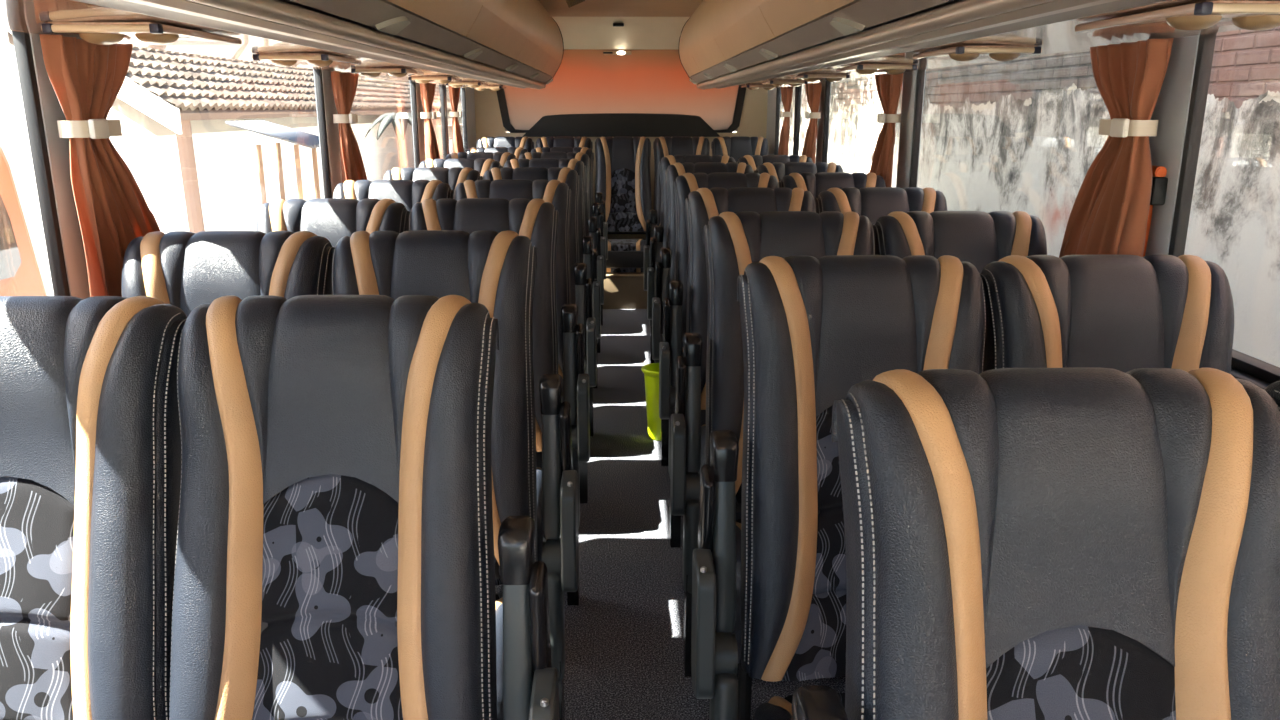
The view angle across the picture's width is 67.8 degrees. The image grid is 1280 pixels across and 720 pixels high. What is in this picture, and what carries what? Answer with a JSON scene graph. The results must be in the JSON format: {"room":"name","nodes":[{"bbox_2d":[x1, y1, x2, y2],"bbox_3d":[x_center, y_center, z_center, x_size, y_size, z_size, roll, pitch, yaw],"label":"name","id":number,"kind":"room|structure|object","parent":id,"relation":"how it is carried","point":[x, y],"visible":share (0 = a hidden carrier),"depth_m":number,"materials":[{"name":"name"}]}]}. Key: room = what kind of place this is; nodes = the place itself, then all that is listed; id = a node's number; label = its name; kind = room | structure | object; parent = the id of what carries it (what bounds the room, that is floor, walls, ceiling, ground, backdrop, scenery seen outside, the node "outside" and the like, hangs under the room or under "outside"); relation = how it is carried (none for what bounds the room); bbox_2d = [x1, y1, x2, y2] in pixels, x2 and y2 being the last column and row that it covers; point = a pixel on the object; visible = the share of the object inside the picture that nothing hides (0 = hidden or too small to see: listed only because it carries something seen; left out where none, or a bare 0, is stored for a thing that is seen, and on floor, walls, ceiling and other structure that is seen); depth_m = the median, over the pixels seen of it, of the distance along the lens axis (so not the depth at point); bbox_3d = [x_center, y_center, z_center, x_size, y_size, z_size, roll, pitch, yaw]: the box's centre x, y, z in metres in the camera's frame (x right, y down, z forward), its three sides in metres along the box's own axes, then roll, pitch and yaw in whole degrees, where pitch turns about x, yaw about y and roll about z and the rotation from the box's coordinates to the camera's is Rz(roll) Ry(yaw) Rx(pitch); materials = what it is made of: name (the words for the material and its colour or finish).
{"room":"vehicle interior","nodes":[
{"label":"vehicle interior","id":0,"kind":"room"},
{"bbox_2d":[29,0,475,298],"bbox_3d":[-1.260,-0.033,3.407,0.036,3.220,9.350,0,15,-1],"label":"wall","id":1,"kind":"structure","parent":0,"point":[58,148],"depth_m":2.05,"materials":[{"name":"grey plastic"}]},
{"bbox_2d":[12,31,69,295],"bbox_3d":[-1.224,-0.219,1.460,0.042,0.647,1.120,0,15,-1],"label":"window","id":2,"kind":"structure","parent":1,"relation":"in","point":[21,40],"depth_m":1.95,"materials":[{"name":"black rubber"}]},
{"bbox_2d":[39,34,160,296],"bbox_3d":[-1.164,-0.393,2.134,0.091,0.618,0.390,0,15,-1],"label":"curtain","id":3,"kind":"object","parent":1,"relation":"hanging from","point":[86,78],"visible":0.77,"depth_m":2.02,"materials":[{"name":"brown fabric"}]},
{"bbox_2d":[0,0,563,90],"bbox_3d":[-0.860,-1.200,2.982,0.760,0.549,8.910,0,15,-1],"label":"luggage rack","id":4,"kind":"object","parent":1,"relation":"attached to","point":[514,43],"visible":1,"depth_m":2.34,"materials":[{"name":"beige plastic"}]},
{"bbox_2d":[314,69,331,198],"bbox_3d":[-1.254,-0.628,3.001,0.042,0.647,1.770,0,15,-1],"label":"window","id":5,"kind":"structure","parent":1,"relation":"in","point":[317,73],"depth_m":3.81,"materials":[{"name":"grey metal"}]},
{"bbox_2d":[330,71,366,182],"bbox_3d":[-1.201,-0.887,4.004,0.091,0.618,0.392,0,15,-1],"label":"curtain","id":6,"kind":"object","parent":1,"relation":"hanging from","point":[344,84],"visible":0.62,"depth_m":3.86,"materials":[{"name":"brown fabric"}]},
{"bbox_2d":[410,81,419,168],"bbox_3d":[-1.289,-1.098,4.780,0.042,0.647,1.630,0,15,-1],"label":"window","id":7,"kind":"structure","parent":1,"relation":"in","point":[413,85],"depth_m":5.52,"materials":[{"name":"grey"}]},
{"bbox_2d":[419,83,439,159],"bbox_3d":[-1.233,-1.330,5.679,0.091,0.617,0.393,0,15,-1],"label":"curtain","id":8,"kind":"object","parent":1,"relation":"hanging from","point":[427,91],"visible":0.65,"depth_m":5.51,"materials":[{"name":"brown fabric"}]},
{"bbox_2d":[440,85,447,158],"bbox_3d":[-1.314,-1.441,6.075,0.042,0.647,0.790,0,15,-1],"label":"window","id":9,"kind":"structure","parent":1,"relation":"in","point":[442,87],"depth_m":6.40,"materials":[{"name":"grey metal"}]},
{"bbox_2d":[448,86,463,153],"bbox_3d":[-1.251,-1.566,6.571,0.091,0.616,0.335,0,15,-1],"label":"curtain","id":10,"kind":"object","parent":1,"relation":"hanging from","point":[454,93],"visible":0.62,"depth_m":6.43,"materials":[{"name":"brown fabric"}]},
{"bbox_2d":[445,86,467,153],"bbox_3d":[-1.330,-1.658,6.891,0.042,0.647,0.860,0,15,-1],"label":"window","id":11,"kind":"structure","parent":1,"relation":"in","point":[463,88],"depth_m":7.23,"materials":[{"name":"clear glass"}]},
{"bbox_2d":[474,88,767,238],"bbox_3d":[-0.151,-1.235,7.947,2.560,3.220,0.100,0,15,-1],"label":"wall","id":12,"kind":"structure","parent":0,"point":[488,119],"depth_m":7.71,"materials":[{"name":"beige plastic"}]},
{"bbox_2d":[603,51,630,54],"bbox_3d":[-0.180,-2.433,7.541,0.222,0.032,0.060,0,15,-1],"label":"ceiling lamp","id":13,"kind":"object","parent":12,"relation":"attached to","point":[604,52],"visible":1,"depth_m":7.54,"materials":[{"name":"plastic"}]},
{"bbox_2d":[613,23,623,26],"bbox_3d":[-0.166,-2.578,7.322,0.085,0.022,0.050,0,15,-1],"label":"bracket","id":14,"kind":"object","parent":12,"relation":"attached to","point":[614,24],"visible":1,"depth_m":7.30,"materials":[{"name":"black"}]},
{"bbox_2d":[496,49,745,132],"bbox_3d":[-0.150,-2.163,7.660,2.110,0.650,0.044,0,15,-1],"label":"window","id":15,"kind":"structure","parent":12,"relation":"in","point":[586,81],"depth_m":7.66,"materials":[{"name":"orange glass"}]},
{"bbox_2d":[552,17,689,48],"bbox_3d":[-0.147,-2.537,7.395,2.340,0.219,0.298,0,15,-1],"label":"trim","id":16,"kind":"structure","parent":12,"relation":"attached to","point":[577,32],"depth_m":7.45,"materials":[{"name":"beige plastic"}]},
{"bbox_2d":[522,113,720,136],"bbox_3d":[-0.148,-1.888,7.650,1.600,0.184,0.040,0,15,-1],"label":"panel","id":17,"kind":"object","parent":12,"relation":"attached to","point":[594,124],"visible":1,"depth_m":7.63,"materials":[{"name":"black plastic"}]},
{"bbox_2d":[539,0,702,16],"bbox_3d":[-0.063,-1.557,3.027,2.660,0.120,9.550,0,15,-1],"label":"ceiling","id":18,"kind":"structure","parent":0,"point":[555,8],"depth_m":6.64,"materials":[{"name":"plastic"}]},
{"bbox_2d":[495,309,845,719],"bbox_3d":[-0.063,0.599,3.598,2.560,0.100,9.450,0,15,-1],"label":"floor","id":19,"kind":"structure","parent":0,"point":[624,637],"depth_m":3.04,"materials":[{"name":"carpet"}]},
{"bbox_2d":[0,296,186,719],"bbox_3d":[-0.869,0.550,1.262,0.442,1.191,0.642,0,15,-1],"label":"seat","id":20,"kind":"object","parent":19,"relation":"on","point":[90,435],"visible":0.88,"depth_m":1.30,"materials":[{"name":"black leather"}]},
{"bbox_2d":[121,231,334,316],"bbox_3d":[-0.888,0.359,1.982,0.442,1.191,0.642,0,15,-1],"label":"seat","id":21,"kind":"object","parent":19,"relation":"on","point":[185,270],"visible":0.24,"depth_m":2.02,"materials":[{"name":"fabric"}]},
{"bbox_2d":[256,198,409,246],"bbox_3d":[-0.903,0.163,2.722,0.442,1.191,0.642,0,15,-1],"label":"seat","id":22,"kind":"object","parent":19,"relation":"on","point":[333,219],"visible":0.17,"depth_m":2.76,"materials":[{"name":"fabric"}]},
{"bbox_2d":[169,295,558,719],"bbox_3d":[-0.379,0.547,1.271,0.533,1.191,0.642,0,15,-1],"label":"seat","id":23,"kind":"object","parent":19,"relation":"on","point":[334,557],"visible":1,"depth_m":1.30,"materials":[{"name":"black leather"}]},
{"bbox_2d":[333,180,453,211],"bbox_3d":[-0.917,-0.033,3.461,0.442,1.191,0.642,0,15,-1],"label":"seat","id":24,"kind":"object","parent":19,"relation":"on","point":[408,193],"visible":0.12,"depth_m":3.50,"materials":[{"name":"fabric"}]},
{"bbox_2d":[383,167,482,189],"bbox_3d":[-0.932,-0.228,4.200,0.442,1.191,0.642,0,15,-1],"label":"seat","id":25,"kind":"object","parent":19,"relation":"on","point":[454,176],"visible":0.1,"depth_m":4.24,"materials":[{"name":"fabric"}]},
{"bbox_2d":[332,230,578,719],"bbox_3d":[-0.399,0.357,1.991,0.533,1.191,0.642,0,15,-1],"label":"seat","id":26,"kind":"object","parent":19,"relation":"on","point":[495,270],"visible":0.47,"depth_m":2.02,"materials":[{"name":"black leather"}]},
{"bbox_2d":[419,159,502,176],"bbox_3d":[-0.946,-0.424,4.940,0.442,1.191,0.642,0,15,-1],"label":"seat","id":27,"kind":"object","parent":19,"relation":"on","point":[481,165],"visible":0.09,"depth_m":4.99,"materials":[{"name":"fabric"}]},
{"bbox_2d":[445,152,517,165],"bbox_3d":[-0.961,-0.620,5.679,0.442,1.191,0.642,0,15,-1],"label":"seat","id":28,"kind":"object","parent":19,"relation":"on","point":[501,157],"visible":0.05,"depth_m":5.73,"materials":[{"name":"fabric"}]},
{"bbox_2d":[466,147,527,158],"bbox_3d":[-0.975,-0.816,6.419,0.442,1.191,0.642,0,15,-1],"label":"seat","id":29,"kind":"object","parent":19,"relation":"on","point":[517,152],"visible":0.06,"depth_m":6.47,"materials":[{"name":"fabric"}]},
{"bbox_2d":[409,198,589,604],"bbox_3d":[-0.414,0.161,2.731,0.533,1.191,0.642,0,15,-1],"label":"seat","id":30,"kind":"object","parent":19,"relation":"on","point":[537,220],"visible":0.34,"depth_m":2.76,"materials":[{"name":"black leather"}]},
{"bbox_2d":[495,579,501,584],"bbox_3d":[-0.457,0.454,2.671,0.290,0.208,0.351,0,15,-1],"label":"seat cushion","id":31,"kind":"object","parent":30,"relation":"on","point":[497,581],"depth_m":2.53,"materials":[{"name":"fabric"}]},
{"bbox_2d":[453,179,596,502],"bbox_3d":[-0.428,-0.035,3.470,0.533,1.191,0.642,0,15,-1],"label":"seat","id":32,"kind":"object","parent":19,"relation":"on","point":[555,192],"visible":0.28,"depth_m":3.50,"materials":[{"name":"black leather"}]},
{"bbox_2d":[482,167,600,435],"bbox_3d":[-0.442,-0.231,4.209,0.533,1.191,0.642,0,15,-1],"label":"seat","id":33,"kind":"object","parent":19,"relation":"on","point":[568,176],"visible":0.25,"depth_m":4.24,"materials":[{"name":"black leather"}]},
{"bbox_2d":[503,158,603,387],"bbox_3d":[-0.457,-0.426,4.949,0.533,1.191,0.642,0,15,-1],"label":"seat","id":34,"kind":"object","parent":19,"relation":"on","point":[573,164],"visible":0.24,"depth_m":4.98,"materials":[{"name":"black leather"}]},
{"bbox_2d":[518,152,605,352],"bbox_3d":[-0.471,-0.622,5.688,0.533,1.191,0.642,0,15,-1],"label":"seat","id":35,"kind":"object","parent":19,"relation":"on","point":[580,156],"visible":0.2,"depth_m":5.73,"materials":[{"name":"black leather"}]},
{"bbox_2d":[530,147,607,324],"bbox_3d":[-0.486,-0.818,6.428,0.533,1.191,0.642,0,15,-1],"label":"seat","id":36,"kind":"object","parent":19,"relation":"on","point":[599,195],"visible":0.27,"depth_m":6.47,"materials":[{"name":"black leather"}]},
{"bbox_2d":[603,272,646,308],"bbox_3d":[-0.140,-0.620,7.505,2.200,0.256,0.930,0,15,-1],"label":"step","id":37,"kind":"structure","parent":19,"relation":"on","point":[622,290],"depth_m":7.07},
{"bbox_2d":[476,137,533,151],"bbox_3d":[-1.038,-1.192,7.228,0.442,0.968,0.642,0,15,-1],"label":"seat","id":38,"kind":"object","parent":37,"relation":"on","point":[526,143],"visible":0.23,"depth_m":7.30,"materials":[{"name":"black leather"}]},
{"bbox_2d":[536,137,592,149],"bbox_3d":[-0.583,-1.194,7.237,0.442,0.968,0.642,0,15,-1],"label":"seat","id":39,"kind":"object","parent":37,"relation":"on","point":[550,142],"visible":0.16,"depth_m":7.30,"materials":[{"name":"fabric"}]},
{"bbox_2d":[595,137,651,271],"bbox_3d":[-0.128,-1.196,7.245,0.442,0.968,0.642,0,15,-1],"label":"seat","id":40,"kind":"object","parent":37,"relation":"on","point":[623,176],"visible":0.84,"depth_m":7.30,"materials":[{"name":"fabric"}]},
{"bbox_2d":[608,239,639,271],"bbox_3d":[-0.125,-0.796,7.215,0.290,0.208,0.351,0,15,-1],"label":"seat cushion","id":41,"kind":"object","parent":40,"relation":"on","point":[623,254],"depth_m":7.04,"materials":[{"name":"fabric"}]},
{"bbox_2d":[653,136,709,225],"bbox_3d":[0.327,-1.199,7.253,0.442,0.968,0.642,0,15,-1],"label":"seat","id":42,"kind":"object","parent":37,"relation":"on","point":[684,145],"visible":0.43,"depth_m":7.32,"materials":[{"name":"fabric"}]},
{"bbox_2d":[711,136,768,161],"bbox_3d":[0.782,-1.201,7.261,0.442,0.968,0.642,0,15,-1],"label":"seat","id":43,"kind":"object","parent":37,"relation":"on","point":[736,147],"visible":0.23,"depth_m":7.33,"materials":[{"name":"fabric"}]},
{"bbox_2d":[641,363,660,440],"bbox_3d":[0.091,0.192,4.295,0.171,0.330,0.171,0,15,-1],"label":"waste bin","id":44,"kind":"object","parent":19,"relation":"on","point":[651,371],"visible":0.48,"depth_m":4.25,"materials":[{"name":"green plastic"}]},
{"bbox_2d":[644,155,735,363],"bbox_3d":[0.289,-0.529,5.335,0.533,1.191,0.642,0,15,-1],"label":"seat","id":45,"kind":"object","parent":19,"relation":"on","point":[668,160],"visible":0.14,"depth_m":5.37,"materials":[{"name":"black leather"}]},
{"bbox_2d":[647,162,753,362],"bbox_3d":[0.303,-0.333,4.595,0.533,1.191,0.642,0,15,-1],"label":"seat","id":46,"kind":"object","parent":19,"relation":"on","point":[673,171],"visible":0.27,"depth_m":4.62,"materials":[{"name":"black leather"}]},
{"bbox_2d":[652,172,778,465],"bbox_3d":[0.318,-0.137,3.856,0.533,1.191,0.642,0,15,-1],"label":"seat","id":47,"kind":"object","parent":19,"relation":"on","point":[686,183],"visible":0.29,"depth_m":3.88,"materials":[{"name":"black leather"}]},
{"bbox_2d":[659,187,815,546],"bbox_3d":[0.332,0.059,3.116,0.533,1.191,0.642,0,15,-1],"label":"seat","id":48,"kind":"object","parent":19,"relation":"on","point":[702,204],"visible":0.32,"depth_m":3.14,"materials":[{"name":"black leather"}]},
{"bbox_2d":[736,512,740,519],"bbox_3d":[0.380,0.351,3.059,0.290,0.208,0.351,0,15,-1],"label":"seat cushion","id":49,"kind":"object","parent":48,"relation":"on","point":[738,514],"depth_m":2.91,"materials":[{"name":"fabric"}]},
{"bbox_2d":[670,211,874,719],"bbox_3d":[0.346,0.255,2.377,0.533,1.191,0.642,0,15,-1],"label":"seat","id":50,"kind":"object","parent":19,"relation":"on","point":[732,241],"visible":0.34,"depth_m":2.40,"materials":[{"name":"black leather"}]},
{"bbox_2d":[736,155,812,169],"bbox_3d":[0.777,-0.531,5.343,0.442,1.191,0.642,0,15,-1],"label":"seat","id":51,"kind":"object","parent":19,"relation":"on","point":[754,161],"visible":0.12,"depth_m":5.39,"materials":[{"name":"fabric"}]},
{"bbox_2d":[754,162,843,181],"bbox_3d":[0.792,-0.335,4.604,0.442,1.191,0.642,0,15,-1],"label":"seat","id":52,"kind":"object","parent":19,"relation":"on","point":[779,170],"visible":0.17,"depth_m":4.65,"materials":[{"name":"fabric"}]},
{"bbox_2d":[779,172,885,198],"bbox_3d":[0.806,-0.139,3.865,0.442,1.191,0.642,0,15,-1],"label":"seat","id":53,"kind":"object","parent":19,"relation":"on","point":[816,183],"visible":0.1,"depth_m":3.91,"materials":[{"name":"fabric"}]},
{"bbox_2d":[691,255,985,719],"bbox_3d":[0.361,0.450,1.638,0.533,1.191,0.642,0,15,-1],"label":"seat","id":54,"kind":"object","parent":19,"relation":"on","point":[813,329],"visible":0.64,"depth_m":1.66,"materials":[{"name":"black leather"}]},
{"bbox_2d":[784,693,844,708],"bbox_3d":[0.409,0.743,1.580,0.290,0.208,0.351,0,15,-1],"label":"seat cushion","id":55,"kind":"object","parent":54,"relation":"on","point":[788,700],"depth_m":1.71,"materials":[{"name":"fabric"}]},
{"bbox_2d":[815,187,947,225],"bbox_3d":[0.821,0.056,3.125,0.442,1.191,0.642,0,15,-1],"label":"seat","id":56,"kind":"object","parent":19,"relation":"on","point":[873,203],"visible":0.19,"depth_m":3.17,"materials":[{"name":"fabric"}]},
{"bbox_2d":[872,211,1046,273],"bbox_3d":[0.835,0.252,2.386,0.442,1.191,0.642,0,15,-1],"label":"seat","id":57,"kind":"object","parent":19,"relation":"on","point":[979,238],"visible":0.2,"depth_m":2.42,"materials":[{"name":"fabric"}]},
{"bbox_2d":[792,368,1279,719],"bbox_3d":[0.388,0.650,0.884,0.533,1.191,0.642,0,15,-1],"label":"seat","id":58,"kind":"object","parent":19,"relation":"on","point":[1021,543],"visible":1,"depth_m":0.92,"materials":[{"name":"black leather"}]},
{"bbox_2d":[980,254,1233,373],"bbox_3d":[0.849,0.448,1.647,0.442,1.191,0.642,0,15,-1],"label":"seat","id":59,"kind":"object","parent":19,"relation":"on","point":[1124,313],"visible":0.33,"depth_m":1.68,"materials":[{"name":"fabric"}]},
{"bbox_2d":[1264,381,1279,410],"bbox_3d":[0.880,0.647,0.893,0.442,1.191,0.642,0,15,-1],"label":"seat","id":60,"kind":"object","parent":19,"relation":"on","point":[1273,389],"visible":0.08,"depth_m":1.00,"materials":[{"name":"fabric"}]},
{"bbox_2d":[766,0,1199,255],"bbox_3d":[1.135,-0.045,3.450,0.036,3.220,9.350,0,15,-1],"label":"wall","id":61,"kind":"structure","parent":0,"point":[1171,109],"depth_m":2.08,"materials":[{"name":"grey plastic"}]},
{"bbox_2d":[774,87,796,154],"bbox_3d":[1.062,-1.669,6.935,0.042,0.647,0.860,0,15,-1],"label":"window","id":62,"kind":"structure","parent":61,"relation":"in","point":[778,89],"depth_m":7.27,"materials":[{"name":"black rubber"}]},
{"bbox_2d":[778,86,792,155],"bbox_3d":[0.995,-1.580,6.620,0.091,0.616,0.337,0,15,-1],"label":"curtain","id":63,"kind":"object","parent":61,"relation":"hanging from","point":[786,92],"visible":0.7,"depth_m":6.47,"materials":[{"name":"brown fabric"}]},
{"bbox_2d":[794,86,800,154],"bbox_3d":[1.078,-1.453,6.118,0.042,0.647,0.790,0,15,-1],"label":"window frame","id":64,"kind":"structure","parent":61,"relation":"in","point":[798,97],"depth_m":6.45,"materials":[{"name":"black metal"}]},
{"bbox_2d":[802,83,821,162],"bbox_3d":[1.013,-1.340,5.716,0.092,0.617,0.397,0,15,-1],"label":"curtain","id":65,"kind":"object","parent":61,"relation":"hanging from","point":[813,90],"visible":0.7,"depth_m":5.56,"materials":[{"name":"brown fabric"}]},
{"bbox_2d":[822,82,830,162],"bbox_3d":[1.103,-1.110,4.823,0.042,0.647,1.630,0,15,-1],"label":"window","id":66,"kind":"structure","parent":61,"relation":"in","point":[827,86],"depth_m":5.55,"materials":[{"name":"black metal"}]},
{"bbox_2d":[869,73,903,186],"bbox_3d":[1.044,-0.918,4.121,0.091,0.617,0.394,0,15,-1],"label":"curtain","id":67,"kind":"object","parent":61,"relation":"hanging from","point":[889,86],"visible":0.72,"depth_m":3.98,"materials":[{"name":"brown fabric"}]},
{"bbox_2d":[909,70,924,186],"bbox_3d":[1.138,-0.639,3.045,0.042,0.647,1.770,0,15,-1],"label":"window","id":68,"kind":"structure","parent":61,"relation":"in","point":[920,73],"depth_m":3.84,"materials":[{"name":"black metal"}]},
{"bbox_2d":[678,0,1279,89],"bbox_3d":[0.741,-1.175,2.888,0.760,0.549,8.655,0,15,-1],"label":"luggage rack","id":69,"kind":"object","parent":61,"relation":"attached to","point":[724,43],"visible":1,"depth_m":2.31,"materials":[{"name":"beige plastic"}]},
{"bbox_2d":[1059,38,1173,257],"bbox_3d":[1.081,-0.420,2.240,0.091,0.617,0.392,0,15,-1],"label":"curtain","id":70,"kind":"object","parent":61,"relation":"hanging from","point":[1109,213],"visible":0.77,"depth_m":2.12,"materials":[{"name":"brown fabric"}]},
{"bbox_2d":[1143,165,1167,256],"bbox_3d":[1.126,-0.276,2.122,0.030,0.309,0.096,0,15,-1],"label":"hammer","id":71,"kind":"object","parent":61,"relation":"attached to","point":[1159,183],"visible":0.3,"depth_m":2.06,"materials":[{"name":"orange plastic"}]},
{"bbox_2d":[1168,33,1279,382],"bbox_3d":[1.168,-0.231,1.503,0.042,0.647,1.120,0,15,-1],"label":"window","id":72,"kind":"structure","parent":61,"relation":"in","point":[1270,373],"depth_m":1.97,"materials":[{"name":"black metal"}]},
{"bbox_2d":[1231,367,1270,388],"bbox_3d":[1.105,-0.376,3.362,0.040,0.024,9.150,0,15,-1],"label":"trim","id":73,"kind":"structure","parent":61,"relation":"attached to","point":[1235,373],"depth_m":1.77,"materials":[{"name":"grey plastic"}]},
{"label":"outside","id":74,"kind":"structure","parent":0,"visible":0},
{"bbox_3d":[-0.188,-0.094,10.318,90.000,0.200,90.000,0,15,-1],"label":"ground","id":75,"kind":"structure","parent":74,"visible":0},
{"bbox_2d":[0,146,46,295],"bbox_3d":[-2.767,0.891,1.165,1.640,2.580,4.700,0,15,-1],"label":"van","id":76,"kind":"object","parent":75,"relation":"on","point":[20,275],"visible":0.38,"depth_m":3.12,"materials":[{"name":"brown paint"}]},
{"bbox_2d":[0,29,48,295],"bbox_3d":[-4.418,-1.005,6.725,0.220,3.401,0.320,0,15,-1],"label":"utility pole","id":77,"kind":"object","parent":75,"relation":"on","point":[12,143],"visible":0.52,"depth_m":6.60,"materials":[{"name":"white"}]},
{"bbox_2d":[7,30,460,295],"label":"window","id":78,"kind":"structure","parent":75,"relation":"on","point":[196,172],"depth_m":11.50,"materials":[{"name":"glass"}]},
{"bbox_2d":[225,120,320,204],"bbox_3d":[-3.746,-1.400,10.317,0.826,2.326,1.020,0,15,-1],"label":"pergola","id":79,"kind":"object","parent":75,"relation":"on","point":[266,128],"visible":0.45,"depth_m":9.92,"materials":[{"name":"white wood"}]},
{"bbox_2d":[364,113,411,168],"bbox_3d":[-3.917,-2.867,15.760,1.083,2.380,1.067,0,15,-1],"label":"young palm","id":80,"kind":"object","parent":75,"relation":"on","point":[400,121],"visible":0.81,"depth_m":15.24,"materials":[{"name":"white plant"}]},
{"bbox_2d":[432,102,509,158],"bbox_3d":[-3.372,-5.001,23.442,1.761,2.569,9.817,0,15,-1],"label":"shed","id":81,"kind":"object","parent":75,"relation":"on","point":[438,129],"visible":0.06,"depth_m":18.93,"materials":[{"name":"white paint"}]},
{"bbox_2d":[734,26,1279,366],"bbox_3d":[2.211,-2.015,9.856,0.300,3.750,44.000,0,15,-1],"label":"window","id":82,"kind":"structure","parent":75,"relation":"on","point":[1018,134],"depth_m":4.82,"materials":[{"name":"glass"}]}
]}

